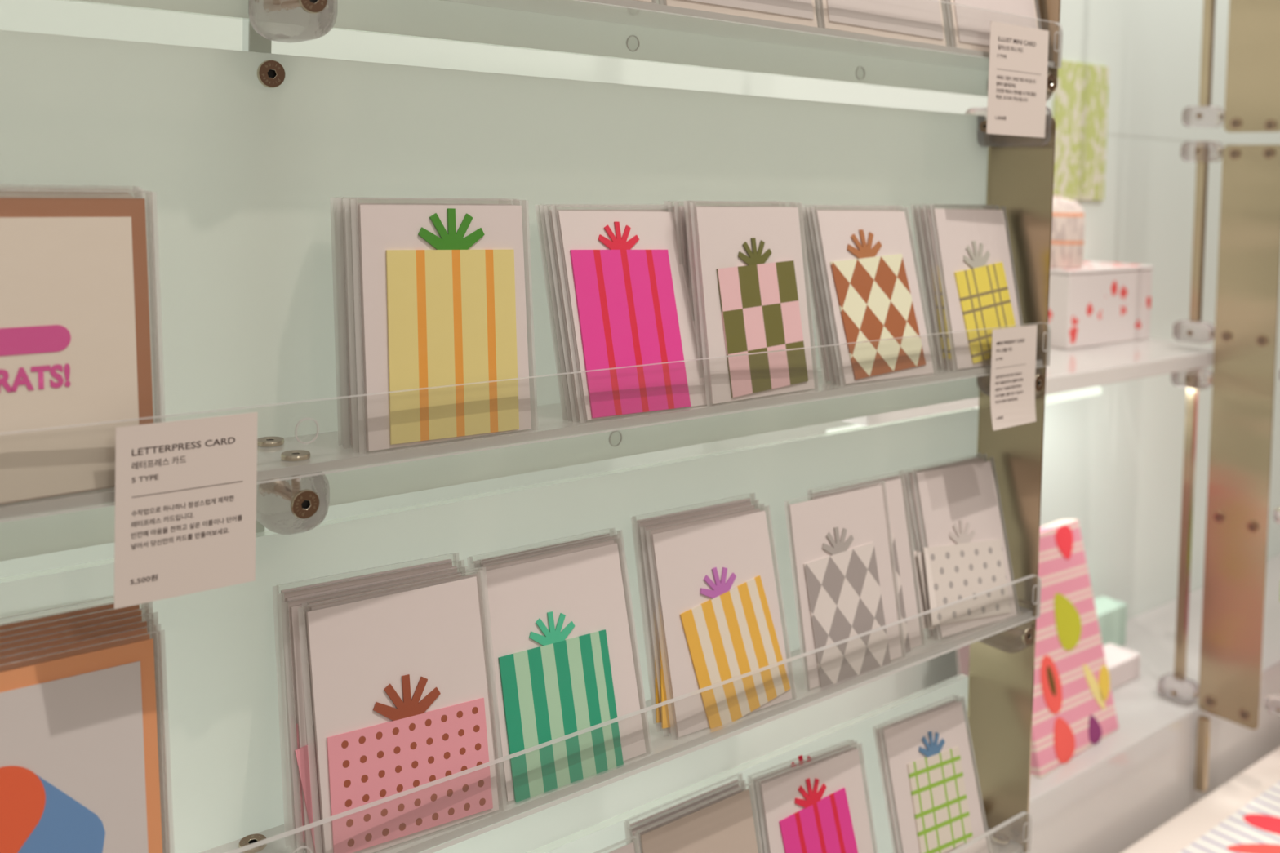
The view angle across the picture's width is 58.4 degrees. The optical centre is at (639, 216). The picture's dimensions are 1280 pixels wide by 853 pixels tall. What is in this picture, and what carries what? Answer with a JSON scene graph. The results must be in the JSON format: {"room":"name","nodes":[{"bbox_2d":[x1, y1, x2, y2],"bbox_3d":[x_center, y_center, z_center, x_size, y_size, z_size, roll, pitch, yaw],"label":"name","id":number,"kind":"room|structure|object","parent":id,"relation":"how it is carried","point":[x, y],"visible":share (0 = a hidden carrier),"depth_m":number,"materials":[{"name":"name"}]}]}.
{"room":"shop","nodes":[
{"label":"shop","id":0,"kind":"room"},
{"bbox_2d":[0,0,1279,852],"bbox_3d":[0.132,0.298,1.310,3.800,3.200,0.020,0,3,-38],"label":"wall","id":1,"kind":"structure","parent":0,"point":[1113,460],"depth_m":1.70,"materials":[{"name":"white paint"}]},
{"bbox_2d":[226,574,1041,852],"bbox_3d":[-0.229,0.311,0.537,1.374,0.036,0.063,0,3,-38],"label":"shelf","id":2,"kind":"object","parent":1,"relation":"attached to","point":[456,833],"visible":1,"depth_m":0.69,"materials":[{"name":"clear plastic"}]},
{"bbox_2d":[0,595,144,630],"bbox_3d":[-0.305,0.253,0.498,0.177,0.142,0.026,0,3,-38],"label":"card","id":3,"kind":"object","parent":2,"relation":"in","point":[111,606],"visible":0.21,"depth_m":0.53,"materials":[{"name":"brown paper"}]},
{"bbox_2d":[0,601,146,636],"bbox_3d":[-0.302,0.254,0.495,0.177,0.140,0.027,0,3,-38],"label":"card","id":4,"kind":"object","parent":2,"relation":"in","point":[137,606],"visible":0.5,"depth_m":0.53,"materials":[{"name":"brown paper"}]},
{"bbox_2d":[0,601,152,643],"bbox_3d":[-0.299,0.255,0.492,0.177,0.139,0.028,0,3,-38],"label":"card","id":5,"kind":"object","parent":2,"relation":"in","point":[148,604],"visible":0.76,"depth_m":0.53,"materials":[{"name":"brown paper"}]},
{"bbox_2d":[0,606,153,649],"bbox_3d":[-0.298,0.256,0.488,0.177,0.137,0.028,0,3,-38],"label":"card","id":6,"kind":"object","parent":2,"relation":"in","point":[149,610],"visible":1,"depth_m":0.53,"materials":[{"name":"brown paper"}]},
{"bbox_2d":[0,611,158,657],"bbox_3d":[-0.294,0.257,0.486,0.177,0.136,0.029,0,3,-38],"label":"card","id":7,"kind":"object","parent":2,"relation":"in","point":[153,615],"visible":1,"depth_m":0.53,"materials":[{"name":"brown paper"}]},
{"bbox_2d":[0,617,163,852],"bbox_3d":[-0.292,0.258,0.482,0.177,0.134,0.030,0,3,-38],"label":"card","id":8,"kind":"object","parent":2,"relation":"in","point":[154,621],"visible":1,"depth_m":0.53,"materials":[{"name":"brown paper"}]},
{"bbox_2d":[0,623,167,852],"bbox_3d":[-0.290,0.259,0.479,0.177,0.133,0.031,0,3,-38],"label":"card","id":9,"kind":"object","parent":2,"relation":"in","point":[157,627],"visible":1,"depth_m":0.53,"materials":[{"name":"brown paper"}]},
{"bbox_2d":[0,629,174,852],"bbox_3d":[-0.286,0.260,0.476,0.177,0.131,0.031,0,3,-38],"label":"card","id":10,"kind":"object","parent":2,"relation":"in","point":[79,767],"visible":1,"depth_m":0.51,"materials":[{"name":"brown paper"}]},
{"bbox_2d":[272,552,459,847],"bbox_3d":[-0.141,0.255,0.616,0.106,0.126,0.031,0,3,-34],"label":"card","id":11,"kind":"object","parent":2,"relation":"in","point":[455,556],"visible":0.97,"depth_m":0.60,"materials":[{"name":"white paper"}]},
{"bbox_2d":[277,560,464,852],"bbox_3d":[-0.138,0.258,0.613,0.106,0.125,0.032,0,3,-34],"label":"card","id":12,"kind":"object","parent":2,"relation":"in","point":[293,844],"visible":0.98,"depth_m":0.59,"materials":[{"name":"white paper"}]},
{"bbox_2d":[281,565,468,852],"bbox_3d":[-0.134,0.262,0.611,0.107,0.127,0.034,0,3,-34],"label":"card","id":13,"kind":"object","parent":2,"relation":"in","point":[300,757],"visible":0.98,"depth_m":0.58,"materials":[{"name":"white paper"}]},
{"bbox_2d":[297,569,506,852],"bbox_3d":[-0.125,0.263,0.608,0.107,0.126,0.035,0,3,-34],"label":"card","id":14,"kind":"object","parent":2,"relation":"in","point":[400,695],"visible":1,"depth_m":0.60,"materials":[{"name":"white paper"}]},
{"bbox_2d":[302,566,506,852],"bbox_3d":[-0.125,0.263,0.614,0.107,0.126,0.034,0,3,-34],"label":"card","id":15,"kind":"object","parent":2,"relation":"in","point":[324,606],"visible":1,"depth_m":0.63,"materials":[{"name":"white paper"}]},
{"bbox_2d":[0,408,978,852],"bbox_3d":[-0.251,0.262,0.561,1.370,0.192,0.007,0,3,-38],"label":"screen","id":16,"kind":"object","parent":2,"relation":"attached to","point":[223,700],"visible":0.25,"depth_m":0.62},
{"bbox_2d":[242,17,271,537],"bbox_3d":[-0.210,0.215,0.617,0.012,1.800,0.010,0,3,-38],"label":"bar","id":17,"kind":"object","parent":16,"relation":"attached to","point":[252,41],"visible":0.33,"depth_m":0.60,"materials":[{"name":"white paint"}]},
{"bbox_2d":[0,29,988,561],"bbox_3d":[-0.245,0.036,0.552,1.370,0.240,0.008,0,3,-38],"label":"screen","id":18,"kind":"object","parent":16,"relation":"on","point":[244,173],"visible":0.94,"depth_m":0.61,"materials":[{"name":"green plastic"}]},
{"bbox_2d":[257,59,284,88],"bbox_3d":[-0.188,-0.073,0.586,0.014,0.014,0.002,0,3,-38],"label":"bolt","id":19,"kind":"object","parent":18,"relation":"attached to","point":[270,73],"visible":1,"depth_m":0.58,"materials":[{"name":"gold metal"}]},
{"bbox_2d":[0,322,1051,522],"bbox_3d":[-0.223,0.104,0.529,1.374,0.036,0.063,0,3,-38],"label":"shelf","id":20,"kind":"object","parent":18,"relation":"attached to","point":[827,389],"visible":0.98,"depth_m":0.62,"materials":[{"name":"clear plastic"}]},
{"bbox_2d":[0,187,154,423],"bbox_3d":[-0.290,0.053,0.466,0.177,0.130,0.023,0,3,-41],"label":"card","id":21,"kind":"object","parent":20,"relation":"in","point":[142,195],"visible":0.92,"depth_m":0.52,"materials":[{"name":"beige paper"}]},
{"bbox_2d":[0,189,165,507],"bbox_3d":[-0.282,0.054,0.459,0.177,0.130,0.023,0,3,-41],"label":"card","id":22,"kind":"object","parent":20,"relation":"in","point":[75,348],"visible":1,"depth_m":0.49,"materials":[{"name":"brown paper"}]},
{"bbox_2d":[11,189,157,423],"bbox_3d":[-0.285,0.054,0.463,0.177,0.130,0.023,0,3,-41],"label":"card","id":23,"kind":"object","parent":20,"relation":"in","point":[146,193],"visible":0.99,"depth_m":0.52,"materials":[{"name":"beige paper"}]},
{"bbox_2d":[114,412,257,608],"bbox_3d":[-0.200,0.129,0.508,0.061,0.078,0.001,0,3,-38],"label":"price tag","id":24,"kind":"object","parent":20,"relation":"attached to","point":[185,491],"visible":1,"depth_m":0.51,"materials":[{"name":"beige paper"}]},
{"bbox_2d":[256,436,329,534],"bbox_3d":[-0.176,0.135,0.571,0.034,0.041,0.052,0,3,-38],"label":"clamp","id":25,"kind":"object","parent":20,"relation":"attached to","point":[295,505],"visible":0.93,"depth_m":0.55,"materials":[{"name":"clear plastic"}]},
{"bbox_2d":[329,196,502,445],"bbox_3d":[-0.116,0.053,0.623,0.106,0.127,0.020,0,3,-38],"label":"card","id":26,"kind":"object","parent":20,"relation":"on","point":[331,199],"visible":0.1,"depth_m":0.59,"materials":[{"name":"white paper"}]},
{"bbox_2d":[333,197,506,447],"bbox_3d":[-0.113,0.053,0.619,0.106,0.127,0.020,0,3,-38],"label":"card","id":27,"kind":"object","parent":20,"relation":"on","point":[335,198],"visible":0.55,"depth_m":0.59,"materials":[{"name":"white paper"}]},
{"bbox_2d":[336,196,512,448],"bbox_3d":[-0.111,0.054,0.615,0.106,0.128,0.020,0,3,-38],"label":"card","id":28,"kind":"object","parent":20,"relation":"on","point":[347,420],"visible":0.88,"depth_m":0.58,"materials":[{"name":"white paper"}]},
{"bbox_2d":[342,198,516,451],"bbox_3d":[-0.107,0.054,0.613,0.106,0.128,0.020,0,3,-38],"label":"card","id":29,"kind":"object","parent":20,"relation":"on","point":[513,201],"visible":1,"depth_m":0.58,"materials":[{"name":"white paper"}]},
{"bbox_2d":[344,198,531,453],"bbox_3d":[-0.105,0.054,0.608,0.106,0.127,0.020,0,3,-38],"label":"card","id":30,"kind":"object","parent":20,"relation":"on","point":[347,201],"visible":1,"depth_m":0.58,"materials":[{"name":"white paper"}]},
{"bbox_2d":[350,198,537,454],"bbox_3d":[-0.101,0.054,0.605,0.106,0.127,0.020,0,3,-38],"label":"card","id":31,"kind":"object","parent":20,"relation":"on","point":[443,297],"visible":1,"depth_m":0.60,"materials":[{"name":"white paper"}]},
{"bbox_2d":[534,204,664,420],"bbox_3d":[-0.013,0.055,0.704,0.106,0.125,0.037,0,3,-40],"label":"card","id":32,"kind":"object","parent":20,"relation":"on","point":[553,332],"visible":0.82,"depth_m":0.67,"materials":[{"name":"white paper"}]},
{"bbox_2d":[539,204,664,421],"bbox_3d":[-0.010,0.055,0.701,0.106,0.124,0.038,0,3,-40],"label":"card","id":33,"kind":"object","parent":20,"relation":"on","point":[541,206],"visible":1,"depth_m":0.67,"materials":[{"name":"white paper"}]},
{"bbox_2d":[543,204,674,422],"bbox_3d":[-0.007,0.056,0.698,0.106,0.124,0.040,0,3,-39],"label":"card","id":34,"kind":"object","parent":20,"relation":"on","point":[548,214],"visible":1,"depth_m":0.67,"materials":[{"name":"white paper"}]},
{"bbox_2d":[551,204,715,422],"bbox_3d":[-0.003,0.056,0.697,0.107,0.124,0.040,0,3,-39],"label":"card","id":35,"kind":"object","parent":20,"relation":"on","point":[627,295],"visible":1,"depth_m":0.69,"materials":[{"name":"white paper"}]},
{"bbox_2d":[674,201,786,284],"bbox_3d":[0.067,0.053,0.759,0.106,0.127,0.025,0,3,-41],"label":"card","id":36,"kind":"object","parent":20,"relation":"on","point":[679,211],"visible":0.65,"depth_m":0.73,"materials":[{"name":"white paper"}]},
{"bbox_2d":[684,201,796,405],"bbox_3d":[0.073,0.054,0.752,0.106,0.127,0.025,0,3,-41],"label":"card","id":37,"kind":"object","parent":20,"relation":"on","point":[687,209],"visible":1,"depth_m":0.72,"materials":[{"name":"white paper"}]},
{"bbox_2d":[689,201,818,406],"bbox_3d":[0.076,0.054,0.749,0.106,0.127,0.025,0,3,-41],"label":"card","id":38,"kind":"object","parent":20,"relation":"on","point":[753,293],"visible":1,"depth_m":0.74,"materials":[{"name":"white paper"}]},
{"bbox_2d":[801,204,893,383],"bbox_3d":[0.162,0.054,0.841,0.106,0.125,0.035,0,3,-38],"label":"card","id":39,"kind":"object","parent":20,"relation":"on","point":[822,353],"visible":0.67,"depth_m":0.81,"materials":[{"name":"white paper"}]},
{"bbox_2d":[802,204,898,384],"bbox_3d":[0.166,0.054,0.839,0.107,0.125,0.036,0,3,-38],"label":"card","id":40,"kind":"object","parent":20,"relation":"on","point":[829,361],"visible":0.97,"depth_m":0.81,"materials":[{"name":"white paper"}]},
{"bbox_2d":[806,205,903,385],"bbox_3d":[0.169,0.055,0.837,0.106,0.125,0.038,0,3,-38],"label":"card","id":41,"kind":"object","parent":20,"relation":"on","point":[808,208],"visible":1,"depth_m":0.81,"materials":[{"name":"white paper"}]},
{"bbox_2d":[811,205,937,386],"bbox_3d":[0.172,0.055,0.834,0.106,0.125,0.039,0,3,-38],"label":"card","id":42,"kind":"object","parent":20,"relation":"on","point":[873,283],"visible":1,"depth_m":0.83,"materials":[{"name":"white paper"}]},
{"bbox_2d":[910,204,986,368],"bbox_3d":[0.257,0.053,0.915,0.106,0.125,0.032,0,3,-41],"label":"card","id":43,"kind":"object","parent":20,"relation":"on","point":[913,211],"visible":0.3,"depth_m":0.88,"materials":[{"name":"white paper"}]},
{"bbox_2d":[915,204,992,369],"bbox_3d":[0.261,0.053,0.912,0.106,0.125,0.032,0,3,-41],"label":"card","id":44,"kind":"object","parent":20,"relation":"on","point":[919,211],"visible":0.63,"depth_m":0.88,"materials":[{"name":"white paper"}]},
{"bbox_2d":[922,204,999,370],"bbox_3d":[0.265,0.054,0.910,0.106,0.125,0.032,0,3,-41],"label":"card","id":45,"kind":"object","parent":20,"relation":"on","point":[926,214],"visible":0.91,"depth_m":0.88,"materials":[{"name":"white paper"}]},
{"bbox_2d":[928,204,1023,370],"bbox_3d":[0.270,0.054,0.907,0.107,0.127,0.032,0,3,-41],"label":"card","id":46,"kind":"object","parent":20,"relation":"on","point":[973,246],"visible":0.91,"depth_m":0.90,"materials":[{"name":"white paper"}]},
{"bbox_2d":[967,115,1055,852],"bbox_3d":[0.304,0.415,0.968,0.002,1.000,0.062,0,3,-38],"label":"upright","id":47,"kind":"object","parent":20,"relation":"attached to","point":[1020,180],"visible":0.53,"depth_m":0.95,"materials":[{"name":"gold metal"}]},
{"bbox_2d":[546,676,968,852],"bbox_3d":[-0.259,0.557,0.572,1.370,0.317,0.007,0,3,-38],"label":"screen","id":48,"kind":"object","parent":47,"relation":"attached to","point":[862,731],"visible":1,"depth_m":0.91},
{"bbox_2d":[950,811,1031,852],"bbox_3d":[-0.234,0.509,0.544,1.374,0.036,0.063,0,3,-38],"label":"acrylic tray","id":49,"kind":"object","parent":47,"relation":"attached to","point":[993,830],"visible":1,"depth_m":0.94,"materials":[{"name":"clear plastic"}]},
{"bbox_2d":[623,773,743,844],"bbox_3d":[0.040,0.457,0.763,0.106,0.130,0.038,0,3,-38],"label":"card","id":50,"kind":"object","parent":49,"relation":"in","point":[626,824],"visible":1,"depth_m":0.77,"materials":[{"name":"white paper"}]},
{"bbox_2d":[626,779,746,852],"bbox_3d":[0.041,0.458,0.758,0.106,0.128,0.038,0,3,-38],"label":"card","id":51,"kind":"object","parent":49,"relation":"in","point":[629,833],"visible":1,"depth_m":0.77,"materials":[{"name":"white paper"}]},
{"bbox_2d":[634,782,763,852],"bbox_3d":[0.047,0.459,0.757,0.106,0.127,0.038,0,3,-38],"label":"card","id":52,"kind":"object","parent":49,"relation":"on","point":[731,824],"visible":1,"depth_m":0.77,"materials":[{"name":"beige paper"}]},
{"bbox_2d":[750,740,857,852],"bbox_3d":[0.129,0.460,0.827,0.106,0.125,0.036,0,3,-35],"label":"card","id":53,"kind":"object","parent":49,"relation":"on","point":[753,780],"visible":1,"depth_m":0.83,"materials":[{"name":"white paper"}]},
{"bbox_2d":[755,742,878,852],"bbox_3d":[0.132,0.460,0.825,0.106,0.124,0.037,0,3,-35],"label":"card","id":54,"kind":"object","parent":49,"relation":"on","point":[823,806],"visible":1,"depth_m":0.83,"materials":[{"name":"white paper"}]},
{"bbox_2d":[872,693,959,852],"bbox_3d":[0.232,0.460,0.911,0.106,0.124,0.040,0,3,-37],"label":"card","id":55,"kind":"object","parent":49,"relation":"on","point":[876,731],"visible":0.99,"depth_m":0.89,"materials":[{"name":"white paper"}]},
{"bbox_2d":[878,696,991,852],"bbox_3d":[0.236,0.460,0.909,0.108,0.126,0.040,0,3,-37],"label":"card","id":56,"kind":"object","parent":49,"relation":"on","point":[934,787],"visible":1,"depth_m":0.91,"materials":[{"name":"white paper"}]},
{"bbox_2d":[968,602,1034,653],"bbox_3d":[0.299,0.338,0.955,0.034,0.041,0.059,0,3,-38],"label":"clamp","id":57,"kind":"object","parent":47,"relation":"attached to","point":[1016,639],"visible":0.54,"depth_m":0.93,"materials":[{"name":"silver metal"}]},
{"bbox_2d":[964,106,1052,146],"bbox_3d":[0.303,-0.075,0.949,0.019,0.034,0.079,0,3,-38],"label":"clamp","id":58,"kind":"object","parent":47,"relation":"attached to","point":[984,140],"visible":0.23,"depth_m":0.94,"materials":[{"name":"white plastic"}]},
{"bbox_2d":[1038,0,1060,92],"bbox_3d":[0.323,-0.342,0.940,0.002,0.483,0.062,0,3,-38],"label":"upright","id":59,"kind":"object","parent":47,"relation":"attached to","point":[1050,10],"visible":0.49,"depth_m":0.93,"materials":[{"name":"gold metal"}]},
{"bbox_2d":[78,0,988,97],"bbox_3d":[-0.236,-0.302,0.540,1.370,0.403,0.008,0,3,-38],"label":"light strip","id":60,"kind":"object","parent":59,"relation":"attached to","point":[436,19],"visible":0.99,"depth_m":0.72,"materials":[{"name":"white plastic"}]},
{"bbox_2d":[442,0,1062,71],"bbox_3d":[-0.217,-0.138,0.520,1.374,0.036,0.063,0,3,-38],"label":"display shelf","id":61,"kind":"object","parent":59,"relation":"attached to","point":[633,12],"visible":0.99,"depth_m":0.74,"materials":[{"name":"clear plastic"}]},
{"bbox_2d":[248,0,337,42],"bbox_3d":[-0.170,-0.107,0.562,0.034,0.041,0.052,0,3,-38],"label":"clamp","id":62,"kind":"object","parent":61,"relation":"attached to","point":[277,20],"visible":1,"depth_m":0.55,"materials":[{"name":"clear plastic"}]},
{"bbox_2d":[660,0,822,27],"bbox_3d":[0.059,-0.210,0.730,0.140,0.171,0.038,0,3,-38],"label":"card","id":63,"kind":"object","parent":61,"relation":"on","point":[803,12],"visible":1,"depth_m":0.73,"materials":[{"name":"beige paper"}]},
{"bbox_2d":[818,0,950,46],"bbox_3d":[0.167,-0.210,0.816,0.142,0.172,0.038,0,3,-38],"label":"card","id":64,"kind":"object","parent":61,"relation":"on","point":[925,21],"visible":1,"depth_m":0.81,"materials":[{"name":"beige paper"}]},
{"bbox_2d":[945,0,1041,52],"bbox_3d":[0.272,-0.211,0.899,0.124,0.171,0.038,0,3,-38],"label":"card","id":65,"kind":"object","parent":61,"relation":"on","point":[969,28],"visible":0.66,"depth_m":0.88,"materials":[{"name":"beige paper"}]},
{"bbox_2d":[986,20,1048,137],"bbox_3d":[0.292,-0.105,0.885,0.078,0.084,0.001,0,3,-38],"label":"price tag","id":66,"kind":"object","parent":61,"relation":"attached to","point":[1019,55],"visible":1,"depth_m":0.88,"materials":[{"name":"beige paper"}]},
{"bbox_2d":[990,324,1037,431],"bbox_3d":[0.294,0.125,0.898,0.060,0.078,0.004,0,3,-38],"label":"price tag","id":67,"kind":"object","parent":20,"relation":"attached to","point":[1013,355],"visible":1,"depth_m":0.90,"materials":[{"name":"beige paper"}]},
{"bbox_2d":[466,528,615,574],"bbox_3d":[-0.050,0.261,0.686,0.106,0.125,0.038,0,3,-37],"label":"card","id":68,"kind":"object","parent":2,"relation":"on","point":[470,561],"visible":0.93,"depth_m":0.69,"materials":[{"name":"white paper"}]},
{"bbox_2d":[470,533,645,792],"bbox_3d":[-0.047,0.262,0.679,0.106,0.124,0.040,0,3,-37],"label":"card","id":69,"kind":"object","parent":2,"relation":"on","point":[473,566],"visible":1,"depth_m":0.69,"materials":[{"name":"white paper"}]},
{"bbox_2d":[475,529,641,671],"bbox_3d":[-0.045,0.262,0.685,0.106,0.125,0.038,0,3,-37],"label":"card","id":70,"kind":"object","parent":2,"relation":"on","point":[620,532],"visible":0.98,"depth_m":0.70,"materials":[{"name":"white paper"}]},
{"bbox_2d":[473,537,652,805],"bbox_3d":[-0.044,0.264,0.675,0.106,0.124,0.041,0,3,-37],"label":"card","id":71,"kind":"object","parent":2,"relation":"on","point":[563,659],"visible":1,"depth_m":0.67,"materials":[{"name":"white paper"}]},
{"bbox_2d":[631,493,755,724],"bbox_3d":[0.044,0.255,0.758,0.107,0.126,0.033,0,3,-35],"label":"card","id":72,"kind":"object","parent":2,"relation":"in","point":[633,520],"visible":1,"depth_m":0.75,"materials":[{"name":"white paper"}]},
{"bbox_2d":[634,499,759,732],"bbox_3d":[0.046,0.259,0.755,0.106,0.126,0.035,0,3,-35],"label":"card","id":73,"kind":"object","parent":2,"relation":"in","point":[637,526],"visible":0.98,"depth_m":0.73,"materials":[{"name":"white paper"}]},
{"bbox_2d":[640,503,764,737],"bbox_3d":[0.050,0.262,0.752,0.107,0.126,0.036,0,3,-35],"label":"card","id":74,"kind":"object","parent":2,"relation":"on","point":[665,722],"visible":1,"depth_m":0.73,"materials":[{"name":"white paper"}]},
{"bbox_2d":[645,505,797,741],"bbox_3d":[0.055,0.264,0.751,0.107,0.128,0.037,0,3,-35],"label":"card","id":75,"kind":"object","parent":2,"relation":"on","point":[720,612],"visible":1,"depth_m":0.75,"materials":[{"name":"white paper"}]},
{"bbox_2d":[783,480,906,692],"bbox_3d":[0.148,0.263,0.821,0.106,0.128,0.030,0,3,-37],"label":"card","id":76,"kind":"object","parent":2,"relation":"on","point":[841,546],"visible":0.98,"depth_m":0.82,"materials":[{"name":"white paper"}]},
{"bbox_2d":[807,473,925,653],"bbox_3d":[0.168,0.262,0.843,0.106,0.128,0.030,0,3,-37],"label":"card","id":77,"kind":"object","parent":2,"relation":"on","point":[896,495],"visible":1,"depth_m":0.87,"materials":[{"name":"white paper"}]},
{"bbox_2d":[898,453,982,639],"bbox_3d":[0.252,0.261,0.919,0.110,0.125,0.036,0,3,-38],"label":"card","id":78,"kind":"object","parent":2,"relation":"in","point":[929,633],"visible":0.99,"depth_m":0.89,"materials":[{"name":"white paper"}]},
{"bbox_2d":[904,453,987,640],"bbox_3d":[0.256,0.262,0.918,0.110,0.125,0.037,0,3,-38],"label":"card","id":79,"kind":"object","parent":2,"relation":"on","point":[908,477],"visible":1,"depth_m":0.89,"materials":[{"name":"white paper"}]},
{"bbox_2d":[911,457,1020,639],"bbox_3d":[0.259,0.262,0.915,0.115,0.127,0.038,0,3,-37],"label":"card","id":80,"kind":"object","parent":2,"relation":"on","point":[966,553],"visible":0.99,"depth_m":0.91,"materials":[{"name":"white paper"}]},
{"bbox_2d":[842,337,1213,426],"bbox_3d":[0.443,0.195,1.404,0.745,0.040,0.210,0,3,-38],"label":"shelf","id":81,"kind":"object","parent":1,"relation":"attached to","point":[1073,369],"visible":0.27,"depth_m":1.41,"materials":[{"name":"plastic"}]},
{"bbox_2d":[826,386,1102,435],"bbox_3d":[0.389,0.222,1.312,0.495,0.010,0.020,0,3,-38],"label":"light bar","id":82,"kind":"object","parent":81,"relation":"attached to","point":[1095,390],"visible":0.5,"depth_m":1.39,"materials":[{"name":"white plastic"}]},
{"bbox_2d":[1048,260,1153,349],"bbox_3d":[0.613,0.119,1.598,0.215,0.104,0.100,0,3,-38],"label":"gift box","id":83,"kind":"object","parent":81,"relation":"on","point":[1096,303],"visible":0.7,"depth_m":1.54,"materials":[{"name":"white paper"}]},
{"bbox_2d":[1050,194,1084,267],"bbox_3d":[0.563,0.018,1.553,0.074,0.096,0.074,0,3,-38],"label":"gift box","id":84,"kind":"object","parent":83,"relation":"on","point":[1068,228],"visible":0.62,"depth_m":1.52,"materials":[{"name":"white paper"}]},
{"bbox_2d":[1053,60,1109,199],"bbox_3d":[0.645,-0.124,1.678,0.140,0.200,0.003,0,3,-38],"label":"print","id":85,"kind":"object","parent":1,"relation":"attached to","point":[1080,111],"visible":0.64,"depth_m":1.68},
{"bbox_2d":[1028,554,1279,852],"bbox_3d":[0.869,0.873,1.775,1.870,0.454,0.219,0,3,-38],"label":"countertop","id":86,"kind":"structure","parent":1,"relation":"attached to","point":[1117,791],"depth_m":1.48,"materials":[{"name":"white plastic"}]},
{"bbox_2d":[1030,519,1118,777],"bbox_3d":[0.511,0.525,1.420,0.192,0.259,0.089,0,3,-41],"label":"gift bag","id":87,"kind":"object","parent":86,"relation":"on","point":[1073,708],"visible":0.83,"depth_m":1.42,"materials":[{"name":"pink paper"}]},
{"bbox_2d":[1093,595,1127,646],"bbox_3d":[0.684,0.612,1.709,0.090,0.063,0.040,0,3,-38],"label":"box","id":88,"kind":"object","parent":86,"relation":"on","point":[1111,613],"visible":0.47,"depth_m":1.70,"materials":[{"name":"cardboard"}]},
{"bbox_2d":[1102,643,1140,689],"bbox_3d":[0.654,0.630,1.602,0.090,0.033,0.047,0,3,-38],"label":"box","id":89,"kind":"object","parent":86,"relation":"on","point":[1123,664],"visible":0.5,"depth_m":1.59,"materials":[{"name":"white cardboard"}]},
{"bbox_2d":[1121,746,1279,852],"bbox_3d":[1.119,0.795,1.420,1.720,0.050,0.600,0,3,-38],"label":"display table","id":90,"kind":"object","parent":86,"relation":"attached to","point":[1181,831],"visible":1,"depth_m":1.47,"materials":[{"name":"beige"}]},
{"bbox_2d":[1178,781,1279,852],"bbox_3d":[0.875,0.764,1.340,0.800,0.006,0.322,0,3,-38],"label":"sheet","id":91,"kind":"object","parent":90,"relation":"on","point":[1255,828],"visible":1,"depth_m":1.41,"materials":[{"name":"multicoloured paper"}]},
{"bbox_2d":[1194,715,1210,792],"bbox_3d":[0.741,0.708,1.509,0.012,0.097,0.012,0,3,-38],"label":"rod","id":92,"kind":"object","parent":86,"relation":"attached to","point":[1203,722],"visible":1,"depth_m":1.50,"materials":[{"name":"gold metal"}]},
{"bbox_2d":[1198,144,1279,729],"bbox_3d":[0.775,0.282,1.479,0.004,0.750,0.076,0,3,-38],"label":"upright","id":93,"kind":"object","parent":86,"relation":"on","point":[1248,268],"visible":1,"depth_m":1.48,"materials":[{"name":"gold metal"}]},
{"bbox_2d":[1173,387,1198,679],"bbox_3d":[0.735,0.419,1.540,0.010,0.417,0.012,0,3,-38],"label":"rod","id":94,"kind":"object","parent":93,"relation":"attached to","point":[1192,395],"visible":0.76,"depth_m":1.54,"materials":[{"name":"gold metal"}]},
{"bbox_2d":[1157,672,1198,705],"bbox_3d":[0.725,0.636,1.544,0.037,0.028,0.047,0,3,-38],"label":"clamp","id":95,"kind":"object","parent":94,"relation":"attached to","point":[1184,691],"visible":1,"depth_m":1.53,"materials":[{"name":"silver metal"}]},
{"bbox_2d":[1170,367,1213,390],"bbox_3d":[0.736,0.214,1.528,0.037,0.028,0.047,0,3,-38],"label":"clamp","id":96,"kind":"object","parent":94,"relation":"attached to","point":[1198,379],"visible":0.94,"depth_m":1.51,"materials":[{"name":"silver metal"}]},
{"bbox_2d":[1189,162,1208,321],"bbox_3d":[0.745,0.023,1.525,0.010,0.235,0.012,0,3,-38],"label":"rod","id":97,"kind":"object","parent":93,"relation":"attached to","point":[1202,168],"visible":0.76,"depth_m":1.52,"materials":[{"name":"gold metal"}]},
{"bbox_2d":[1172,320,1214,343],"bbox_3d":[0.738,0.153,1.526,0.037,0.028,0.047,0,3,-38],"label":"clamp","id":98,"kind":"object","parent":97,"relation":"attached to","point":[1184,331],"visible":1,"depth_m":1.51,"materials":[{"name":"silver metal"}]},
{"bbox_2d":[1180,140,1222,162],"bbox_3d":[0.744,-0.086,1.517,0.037,0.028,0.047,0,3,-38],"label":"clamp","id":99,"kind":"object","parent":97,"relation":"attached to","point":[1193,151],"visible":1,"depth_m":1.50,"materials":[{"name":"silver metal"}]},
{"bbox_2d":[1223,0,1279,132],"bbox_3d":[0.791,-0.349,1.456,0.004,0.482,0.074,0,3,-38],"label":"upright","id":100,"kind":"object","parent":93,"relation":"on","point":[1252,86],"visible":1,"depth_m":1.47,"materials":[{"name":"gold metal"}]},
{"bbox_2d":[1199,0,1215,106],"bbox_3d":[0.756,-0.419,1.509,0.010,0.550,0.012,0,3,-38],"label":"rod","id":101,"kind":"object","parent":100,"relation":"attached to","point":[1209,6],"visible":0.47,"depth_m":1.51,"materials":[{"name":"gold metal"}]},
{"bbox_2d":[1182,105,1224,128],"bbox_3d":[0.745,-0.132,1.515,0.037,0.028,0.047,0,3,-38],"label":"clamp","id":102,"kind":"object","parent":101,"relation":"attached to","point":[1204,116],"visible":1,"depth_m":1.50,"materials":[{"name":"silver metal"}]},
{"bbox_2d":[1106,133,1231,148],"bbox_3d":[0.142,-0.118,1.295,3.800,0.010,0.020,0,3,-38],"label":"trim","id":103,"kind":"structure","parent":1,"relation":"attached to","point":[1108,137],"depth_m":1.80,"materials":[{"name":"white paint"}]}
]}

